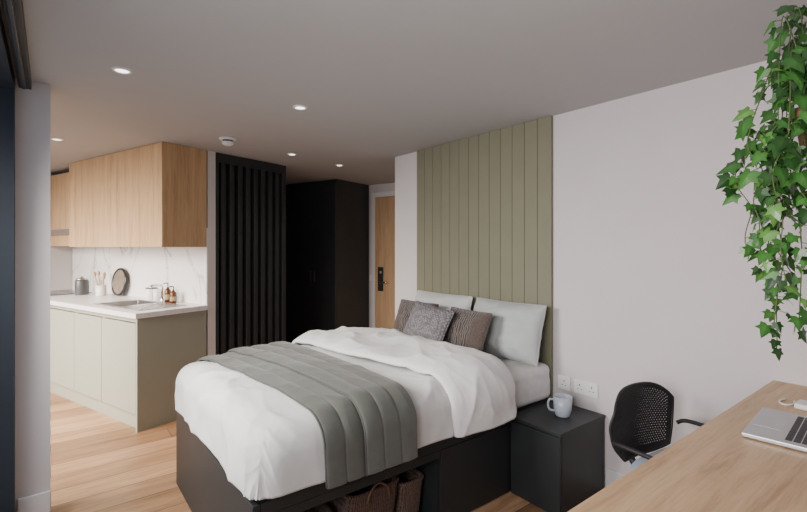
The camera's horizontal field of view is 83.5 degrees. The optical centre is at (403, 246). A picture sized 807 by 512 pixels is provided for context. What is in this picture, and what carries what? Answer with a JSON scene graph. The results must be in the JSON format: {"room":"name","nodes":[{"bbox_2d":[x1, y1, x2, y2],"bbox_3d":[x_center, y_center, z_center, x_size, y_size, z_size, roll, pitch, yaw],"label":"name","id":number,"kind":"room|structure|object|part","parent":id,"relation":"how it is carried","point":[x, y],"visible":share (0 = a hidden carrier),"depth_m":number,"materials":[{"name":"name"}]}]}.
{"room":"studio apartment","nodes":[
{"label":"studio apartment","id":0,"kind":"room"},
{"bbox_2d":[15,78,49,511],"bbox_3d":[-2.031,0.290,2.315,0.350,2.280,0.150,0,0,-38],"label":"wall pillar","id":1,"kind":"structure","parent":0,"point":[32,107],"depth_m":2.32,"materials":[{"name":"paint"}]},
{"bbox_2d":[18,490,49,511],"bbox_3d":[-1.893,1.350,2.317,0.130,0.160,0.017,0,0,-38],"label":"baseboard","id":2,"kind":"structure","parent":1,"relation":"attached to","point":[39,502],"depth_m":2.32,"materials":[{"name":"white paint"}]},
{"bbox_2d":[50,174,72,290],"bbox_3d":[-4.590,0.290,4.613,0.100,2.280,2.330,0,0,33],"label":"wall","id":3,"kind":"structure","parent":0,"point":[61,257],"depth_m":5.35,"materials":[{"name":"paint"}]},
{"bbox_2d":[73,150,215,354],"bbox_3d":[-2.832,0.290,4.747,2.700,2.280,0.076,0,0,33],"label":"wall","id":4,"kind":"structure","parent":0,"point":[211,156],"depth_m":4.01,"materials":[{"name":"paint"}]},
{"bbox_2d":[50,172,68,229],"bbox_3d":[-3.651,-0.495,5.049,0.956,0.610,0.287,0,0,33],"label":"upper cabinet","id":5,"kind":"object","parent":4,"relation":"attached to","point":[59,184],"visible":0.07,"depth_m":4.96,"materials":[{"name":"brown wood"}]},
{"bbox_2d":[69,154,109,246],"bbox_3d":[-2.921,-0.424,4.510,0.849,0.848,0.394,0,0,33],"label":"upper cabinet","id":6,"kind":"object","parent":4,"relation":"attached to","point":[89,179],"visible":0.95,"depth_m":4.32,"materials":[{"name":"brown wood"}]},
{"bbox_2d":[50,229,68,245],"bbox_3d":[-3.665,-0.099,5.028,0.956,0.178,0.337,0,0,33],"label":"extractor hood","id":7,"kind":"object","parent":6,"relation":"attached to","point":[60,237],"visible":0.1,"depth_m":4.95,"materials":[{"name":"metal"}]},
{"bbox_2d":[73,228,207,304],"bbox_3d":[-2.852,0.170,4.708,2.688,0.679,0.012,0,0,33],"label":"backsplash","id":8,"kind":"structure","parent":4,"relation":"attached to","point":[185,269],"depth_m":4.46,"materials":[{"name":"stone"}]},
{"bbox_2d":[110,142,206,246],"bbox_3d":[-2.200,-0.424,4.040,0.870,0.848,0.394,0,0,33],"label":"upper cabinet","id":9,"kind":"object","parent":4,"relation":"attached to","point":[135,173],"depth_m":3.82,"materials":[{"name":"brown wood"}]},
{"bbox_3d":[-1.845,-0.424,3.808,0.021,0.848,0.394,0,0,33],"label":"wall cabinet panel","id":10,"kind":"part","parent":9,"relation":"part of","materials":[{"name":"brown wood"}]},
{"bbox_2d":[50,392,546,511],"bbox_3d":[-0.910,1.480,3.033,7.100,0.100,8.700,0,0,-38],"label":"floor","id":11,"kind":"structure","parent":0,"point":[99,462],"depth_m":2.94,"materials":[{"name":"brown wood"}]},
{"bbox_2d":[0,8,14,511],"bbox_3d":[-0.685,0.290,0.540,0.135,2.280,4.295,0,0,-38],"label":"window","id":12,"kind":"structure","parent":11,"relation":"on","point":[7,77],"depth_m":2.21,"materials":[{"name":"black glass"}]},
{"bbox_2d":[2,0,31,89],"bbox_3d":[-0.602,-0.812,0.608,0.050,0.074,4.260,0,0,-38],"label":"roller blind","id":13,"kind":"object","parent":12,"relation":"attached to","point":[13,9],"visible":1,"depth_m":1.73,"materials":[{"name":"black fabric"}]},
{"bbox_2d":[50,381,52,391],"bbox_3d":[-3.566,0.991,4.813,0.598,0.878,0.585,0,0,33],"label":"base cabinet","id":14,"kind":"object","parent":11,"relation":"on","point":[51,383],"visible":0.02,"depth_m":4.46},
{"bbox_2d":[50,305,79,403],"bbox_3d":[-3.063,0.991,4.485,0.598,0.878,0.585,0,0,33],"label":"base cabinet","id":15,"kind":"object","parent":11,"relation":"on","point":[61,318],"visible":0.36,"depth_m":4.22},
{"bbox_3d":[-3.217,0.945,4.249,0.594,0.700,0.020,0,0,33],"label":"door","id":16,"kind":"part","parent":15,"relation":"part of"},
{"bbox_2d":[74,309,106,414],"bbox_3d":[-2.594,0.991,4.180,0.518,0.878,0.585,0,0,33],"label":"base cabinet","id":17,"kind":"object","parent":11,"relation":"on","point":[87,324],"visible":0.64,"depth_m":3.93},
{"bbox_2d":[102,314,135,427],"bbox_3d":[-2.141,0.991,3.884,0.559,0.878,0.585,0,0,33],"label":"base cabinet","id":18,"kind":"object","parent":11,"relation":"on","point":[118,337],"visible":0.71,"depth_m":3.63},
{"bbox_2d":[50,289,207,318],"bbox_3d":[-3.008,0.530,4.439,2.700,0.040,0.607,0,0,33],"label":"countertop","id":19,"kind":"structure","parent":18,"relation":"on","point":[81,302],"depth_m":3.94,"materials":[{"name":"white stone"}]},
{"bbox_2d":[50,290,91,295],"bbox_3d":[-3.841,0.506,5.002,0.570,0.007,0.460,0,0,33],"label":"cooktop","id":20,"kind":"object","parent":19,"relation":"in","point":[56,292],"visible":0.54,"depth_m":5.00,"materials":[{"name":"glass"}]},
{"bbox_2d":[74,276,88,294],"bbox_3d":[-3.442,0.411,4.837,0.128,0.198,0.128,0,0,33],"label":"canister","id":21,"kind":"object","parent":19,"relation":"on","point":[81,285],"visible":1,"depth_m":4.79,"materials":[{"name":"grey ceramic"}]},
{"bbox_2d":[96,285,106,295],"bbox_3d":[-3.177,0.455,4.748,0.096,0.110,0.096,0,0,33],"label":"pot","id":22,"kind":"object","parent":19,"relation":"on","point":[101,290],"visible":1,"depth_m":4.71,"materials":[{"name":"white ceramic"}]},
{"bbox_2d":[111,268,127,295],"bbox_3d":[-2.966,0.364,4.723,0.294,0.292,0.061,0,0,33],"label":"round board","id":23,"kind":"object","parent":19,"relation":"on","point":[119,282],"visible":1,"depth_m":4.71,"materials":[{"name":"brown wood"}]},
{"bbox_2d":[94,299,185,321],"bbox_3d":[-2.332,0.576,3.994,0.800,0.148,0.400,0,0,33],"label":"sink","id":24,"kind":"object","parent":19,"relation":"in","point":[138,304],"visible":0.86,"depth_m":3.97,"materials":[{"name":"metal"}]},
{"bbox_2d":[145,287,155,299],"bbox_3d":[-2.444,0.441,4.371,0.092,0.138,0.092,0,0,33],"label":"storage jar","id":25,"kind":"object","parent":19,"relation":"on","point":[148,291],"visible":0.69,"depth_m":4.33,"materials":[{"name":"white ceramic"}]},
{"bbox_2d":[149,284,163,301],"bbox_3d":[-2.290,0.427,4.210,0.142,0.165,0.078,0,0,-34],"label":"tap","id":26,"kind":"object","parent":19,"relation":"on","point":[153,285],"visible":0.88,"depth_m":4.23,"materials":[{"name":"silver metal"}]},
{"bbox_3d":[-2.293,0.397,4.199,0.020,0.105,0.135,0,0,33],"label":"spout","id":27,"kind":"part","parent":26,"relation":"part of","materials":[{"name":"silver metal"}]},
{"bbox_2d":[153,289,160,300],"bbox_3d":[-2.352,0.455,4.311,0.068,0.110,0.068,0,0,33],"label":"tumbler","id":28,"kind":"object","parent":19,"relation":"on","point":[156,292],"visible":0.96,"depth_m":4.29,"materials":[{"name":"white ceramic"}]},
{"bbox_2d":[163,282,170,301],"bbox_3d":[-2.163,0.415,4.143,0.060,0.180,0.060,0,0,-12],"label":"soap bottle","id":29,"kind":"object","parent":19,"relation":"on","point":[167,291],"visible":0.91,"depth_m":4.12,"materials":[{"name":"orange glass"}]},
{"bbox_2d":[169,286,176,302],"bbox_3d":[-2.087,0.430,4.094,0.060,0.159,0.060,0,0,-12],"label":"soap bottle","id":30,"kind":"object","parent":19,"relation":"on","point":[173,295],"visible":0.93,"depth_m":4.08,"materials":[{"name":"orange glass"}]},
{"bbox_2d":[136,310,205,432],"bbox_3d":[-1.897,0.991,3.725,0.021,0.878,0.585,0,0,33],"label":"end panel","id":31,"kind":"object","parent":11,"relation":"on","point":[165,344],"visible":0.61,"depth_m":3.64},
{"bbox_2d":[216,152,285,354],"bbox_3d":[-1.483,0.291,4.406,0.069,2.278,0.823,0,0,33],"label":"slatted screen","id":32,"kind":"object","parent":11,"relation":"on","point":[250,193],"visible":0.65,"depth_m":4.34,"materials":[{"name":"black wood"}]},
{"bbox_2d":[286,179,368,341],"bbox_3d":[-1.305,0.291,6.317,1.523,2.278,0.706,0,0,33],"label":"wardrobe","id":33,"kind":"object","parent":11,"relation":"on","point":[327,221],"visible":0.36,"depth_m":5.88,"materials":[{"name":"black wood"}]},
{"bbox_3d":[-1.642,0.275,6.155,0.373,2.150,0.023,0,0,33],"label":"door","id":34,"kind":"part","parent":33,"relation":"part of","materials":[{"name":"black wood"}]},
{"bbox_3d":[-1.323,0.275,5.948,0.373,2.150,0.023,0,0,33],"label":"door","id":35,"kind":"part","parent":33,"relation":"part of","materials":[{"name":"black wood"}]},
{"bbox_3d":[-1.003,0.275,5.739,0.379,2.150,0.023,0,0,33],"label":"door","id":36,"kind":"part","parent":33,"relation":"part of","materials":[{"name":"black wood"}]},
{"bbox_2d":[176,398,552,511],"bbox_3d":[-0.205,1.205,2.815,1.943,0.450,1.310,0,0,-38],"label":"frame","id":37,"kind":"object","parent":11,"relation":"on","point":[466,473],"visible":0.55,"depth_m":2.35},
{"bbox_3d":[-0.959,1.205,2.227,0.030,0.450,1.310,0,0,-38],"label":"foot panel","id":38,"kind":"part","parent":37,"relation":"part of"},
{"bbox_2d":[303,503,332,511],"bbox_3d":[-0.504,1.299,2.074,0.298,0.221,0.329,0,0,-38],"label":"storage basket","id":39,"kind":"object","parent":37,"relation":"on","point":[324,507],"visible":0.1,"depth_m":2.14,"materials":[{"name":"wicker"}]},
{"bbox_3d":[-0.186,1.050,2.017,0.928,0.039,0.023,0,0,-38],"label":"rail","id":40,"kind":"part","parent":37,"relation":"part of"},
{"bbox_2d":[326,475,398,511],"bbox_3d":[-0.213,1.262,2.263,0.318,0.294,0.329,0,0,-38],"label":"storage basket","id":41,"kind":"object","parent":37,"relation":"on","point":[380,496],"visible":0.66,"depth_m":2.16,"materials":[{"name":"wicker"}]},
{"bbox_3d":[-0.118,1.155,2.141,0.132,0.081,0.020,0,0,-38],"label":"handle","id":42,"kind":"part","parent":41,"relation":"part of","materials":[{"name":"wicker"}]},
{"bbox_2d":[393,468,423,511],"bbox_3d":[-0.034,1.300,2.423,0.179,0.219,0.298,0,0,-38],"label":"storage basket","id":43,"kind":"object","parent":37,"relation":"on","point":[409,485],"visible":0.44,"depth_m":2.32,"materials":[{"name":"brown wicker"}]},
{"bbox_3d":[-0.211,1.230,2.825,0.025,0.399,1.288,0,0,-38],"label":"divider panel","id":44,"kind":"part","parent":37,"relation":"part of","materials":[{"name":"black wood"}]},
{"bbox_3d":[0.395,1.226,2.467,0.536,0.387,0.021,0,0,-38],"label":"drawer","id":45,"kind":"part","parent":37,"relation":"part of","materials":[{"name":"black wood"}]},
{"bbox_2d":[500,357,549,408],"bbox_3d":[-0.166,0.858,2.831,1.865,0.236,1.289,0,0,-38],"label":"mattress","id":46,"kind":"object","parent":37,"relation":"on","point":[533,382],"visible":0.09,"depth_m":2.78,"materials":[{"name":"white fabric"}]},
{"bbox_2d":[175,325,516,499],"bbox_3d":[-0.409,0.764,2.645,1.470,0.401,1.591,0,0,-38],"label":"duvet","id":47,"kind":"object","parent":46,"relation":"on","point":[267,444],"visible":0.77,"depth_m":2.25,"materials":[{"name":"white fabric"}]},
{"bbox_2d":[197,341,417,488],"bbox_3d":[-0.631,0.798,2.469,0.580,0.358,1.511,0,0,-40],"label":"throw blanket","id":48,"kind":"object","parent":47,"relation":"on","point":[366,420],"visible":0.95,"depth_m":2.03,"materials":[{"name":"green fabric"}]},
{"bbox_2d":[392,299,438,330],"bbox_3d":[0.082,0.572,3.477,0.186,0.301,0.430,0,0,-39],"label":"cushion","id":49,"kind":"object","parent":46,"relation":"on","point":[405,308],"visible":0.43,"depth_m":3.51,"materials":[{"name":"brown fabric"}]},
{"bbox_2d":[403,300,454,341],"bbox_3d":[0.162,0.533,3.109,0.166,0.295,0.394,0,0,-42],"label":"cushion","id":50,"kind":"object","parent":46,"relation":"on","point":[430,322],"visible":0.69,"depth_m":3.04,"materials":[{"name":"grey fabric"}]},
{"bbox_2d":[415,290,472,309],"bbox_3d":[0.278,0.554,3.586,0.243,0.370,0.644,0,0,-36],"label":"pillow","id":51,"kind":"object","parent":46,"relation":"on","point":[445,301],"visible":0.35,"depth_m":3.48,"materials":[{"name":"white fabric"}]},
{"bbox_2d":[443,307,492,350],"bbox_3d":[0.405,0.572,3.020,0.181,0.297,0.409,0,0,-33],"label":"cushion","id":52,"kind":"object","parent":46,"relation":"on","point":[469,328],"visible":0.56,"depth_m":2.93,"materials":[{"name":"brown fabric"}]},
{"bbox_2d":[473,297,546,366],"bbox_3d":[0.684,0.554,3.053,0.281,0.370,0.600,0,0,-30],"label":"pillow","id":53,"kind":"object","parent":46,"relation":"on","point":[515,329],"visible":0.77,"depth_m":2.89,"materials":[{"name":"white fabric"}]},
{"bbox_2d":[511,401,604,511],"bbox_3d":[0.897,1.205,2.630,0.453,0.450,0.330,0,0,-38],"label":"bedside table","id":54,"kind":"object","parent":11,"relation":"on","point":[557,463],"visible":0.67,"depth_m":2.50,"materials":[{"name":"black wood"}]},
{"bbox_3d":[0.727,1.214,2.499,0.018,0.417,0.319,0,0,-38],"label":"door","id":55,"kind":"part","parent":54,"relation":"part of","materials":[{"name":"black wood"}]},
{"bbox_2d":[547,393,571,417],"bbox_3d":[0.915,0.922,2.622,0.126,0.115,0.112,0,0,-38],"label":"mug","id":56,"kind":"object","parent":54,"relation":"on","point":[562,402],"visible":1,"depth_m":2.59,"materials":[{"name":"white ceramic"}]},
{"bbox_3d":[0.856,0.916,2.626,0.047,0.080,0.012,0,0,0],"label":"handle","id":57,"kind":"part","parent":56,"relation":"part of","materials":[{"name":"white ceramic"}]},
{"bbox_2d":[609,382,704,470],"bbox_3d":[1.211,1.037,1.929,0.579,0.784,0.566,0,0,-30],"label":"office chair","id":58,"kind":"object","parent":11,"relation":"on","point":[628,415],"visible":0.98,"depth_m":2.16,"materials":[{"name":"black plastic"}]},
{"bbox_3d":[1.105,0.815,2.115,0.482,0.331,0.079,0,0,-30],"label":"backrest","id":59,"kind":"part","parent":58,"relation":"part of","materials":[{"name":"black plastic"}]},
{"bbox_3d":[1.225,0.964,1.907,0.460,0.073,0.380,0,0,-30],"label":"seat","id":60,"kind":"part","parent":58,"relation":"part of","materials":[{"name":"grey fabric"}]},
{"bbox_2d":[568,380,806,511],"bbox_3d":[1.127,1.015,1.090,2.018,0.830,0.830,0,0,-38],"label":"desk","id":61,"kind":"object","parent":11,"relation":"on","point":[713,468],"visible":1,"depth_m":1.19,"materials":[{"name":"brown wood"}]},
{"bbox_2d":[741,407,806,451],"bbox_3d":[1.296,0.486,1.424,0.335,0.224,0.316,0,0,-43],"label":"laptop","id":62,"kind":"object","parent":61,"relation":"on","point":[781,428],"visible":1,"depth_m":1.45,"materials":[{"name":"metal"}]},
{"bbox_2d":[778,398,806,410],"bbox_3d":[1.485,0.589,1.707,0.102,0.022,0.112,0,0,-38],"label":"charging cable","id":63,"kind":"object","parent":61,"relation":"on","point":[800,404],"visible":1,"depth_m":1.67,"materials":[{"name":"white plastic"}]},
{"bbox_2d":[369,183,394,326],"bbox_3d":[-0.380,0.290,6.219,3.200,2.280,0.120,0,0,33],"label":"wall","id":64,"kind":"structure","parent":0,"point":[388,186],"depth_m":6.20,"materials":[{"name":"paint"}]},
{"bbox_2d":[371,191,394,326],"bbox_3d":[-0.002,0.345,5.882,1.020,2.170,0.033,0,0,33],"label":"trim","id":65,"kind":"structure","parent":64,"relation":"attached to","point":[386,193],"depth_m":6.13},
{"bbox_2d":[375,196,394,330],"bbox_3d":[-0.022,0.378,5.856,0.885,2.095,0.095,0,0,33],"label":"door","id":66,"kind":"structure","parent":64,"relation":"in","point":[384,206],"depth_m":6.02,"materials":[{"name":"brown wood"}]},
{"bbox_3d":[-0.307,0.430,6.060,0.085,0.320,0.012,0,0,33],"label":"handle plate","id":67,"kind":"part","parent":66,"relation":"part of","materials":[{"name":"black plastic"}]},
{"bbox_2d":[0,0,806,184],"bbox_3d":[-0.910,-0.900,3.033,7.100,0.100,8.700,0,0,-38],"label":"ceiling","id":68,"kind":"structure","parent":0,"point":[378,81],"depth_m":2.12,"materials":[{"name":"paint"}]},
{"bbox_2d":[50,138,63,140],"bbox_3d":[-2.726,-0.846,3.555,0.088,0.008,0.088,0,0,-38],"label":"recessed light","id":69,"kind":"object","parent":68,"relation":"in","point":[55,139],"visible":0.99,"depth_m":3.55,"materials":[{"name":"white plastic"}]},
{"bbox_2d":[111,66,132,73],"bbox_3d":[-1.350,-0.846,2.168,0.088,0.008,0.088,0,0,-38],"label":"recessed light","id":70,"kind":"object","parent":68,"relation":"in","point":[118,69],"visible":1,"depth_m":2.16,"materials":[{"name":"white plastic"}]},
{"bbox_2d":[219,136,236,145],"bbox_3d":[-1.370,-0.820,3.524,0.132,0.058,0.132,0,0,-38],"label":"smoke detector","id":71,"kind":"object","parent":68,"relation":"attached to","point":[226,140],"visible":1,"depth_m":3.49,"materials":[{"name":"white plastic"}]},
{"bbox_3d":[-1.370,-0.841,3.524,0.132,0.017,0.132,0,0,-38],"label":"mounting plate","id":72,"kind":"part","parent":71,"relation":"part of","materials":[{"name":"white plastic"}]},
{"bbox_2d":[293,105,307,109],"bbox_3d":[-0.628,-0.846,2.744,0.088,0.008,0.088,0,0,-38],"label":"recessed light","id":73,"kind":"object","parent":68,"relation":"in","point":[297,107],"visible":1,"depth_m":2.74,"materials":[{"name":"white plastic"}]},
{"bbox_2d":[715,5,806,360],"bbox_3d":[1.141,-0.268,1.218,0.449,1.164,0.331,0,0,0],"label":"ivy","id":74,"kind":"object","parent":68,"relation":"hanging from","point":[787,77],"visible":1,"depth_m":1.21,"materials":[{"name":"plant"}]},
{"bbox_2d":[790,107,806,145],"bbox_3d":[1.130,-0.312,1.210,0.144,0.125,0.144,0,0,-38],"label":"pot","id":75,"kind":"object","parent":68,"relation":"hanging from","point":[794,112],"depth_m":1.21,"materials":[{"name":"brown ceramic"}]},
{"bbox_2d":[395,56,806,487],"bbox_3d":[1.455,0.290,2.418,0.130,2.280,4.820,0,0,-38],"label":"wall","id":76,"kind":"structure","parent":0,"point":[652,283],"depth_m":2.42,"materials":[{"name":"paint"}]},
{"bbox_2d":[417,116,552,398],"bbox_3d":[0.544,0.290,3.458,0.024,2.279,1.356,0,0,-38],"label":"panelling","id":77,"kind":"object","parent":76,"relation":"attached to","point":[485,200],"visible":0.66,"depth_m":3.30,"materials":[{"name":"green paint"}]},
{"bbox_2d":[558,375,570,390],"bbox_3d":[1.018,0.860,2.862,0.012,0.086,0.087,0,0,-38],"label":"wall socket","id":78,"kind":"object","parent":76,"relation":"attached to","point":[564,382],"visible":1,"depth_m":2.86,"materials":[{"name":"white plastic"}]},
{"bbox_2d":[574,379,597,398],"bbox_3d":[1.107,0.860,2.747,0.012,0.086,0.155,0,0,-38],"label":"wall socket","id":79,"kind":"object","parent":76,"relation":"attached to","point":[582,387],"visible":1,"depth_m":2.74,"materials":[{"name":"white plastic"}]},
{"bbox_2d":[606,468,624,486],"bbox_3d":[2.002,1.360,1.599,0.015,0.140,2.655,0,0,-38],"label":"baseboard","id":80,"kind":"structure","parent":76,"relation":"attached to","point":[612,476],"depth_m":2.61,"materials":[{"name":"white paint"}]}
]}

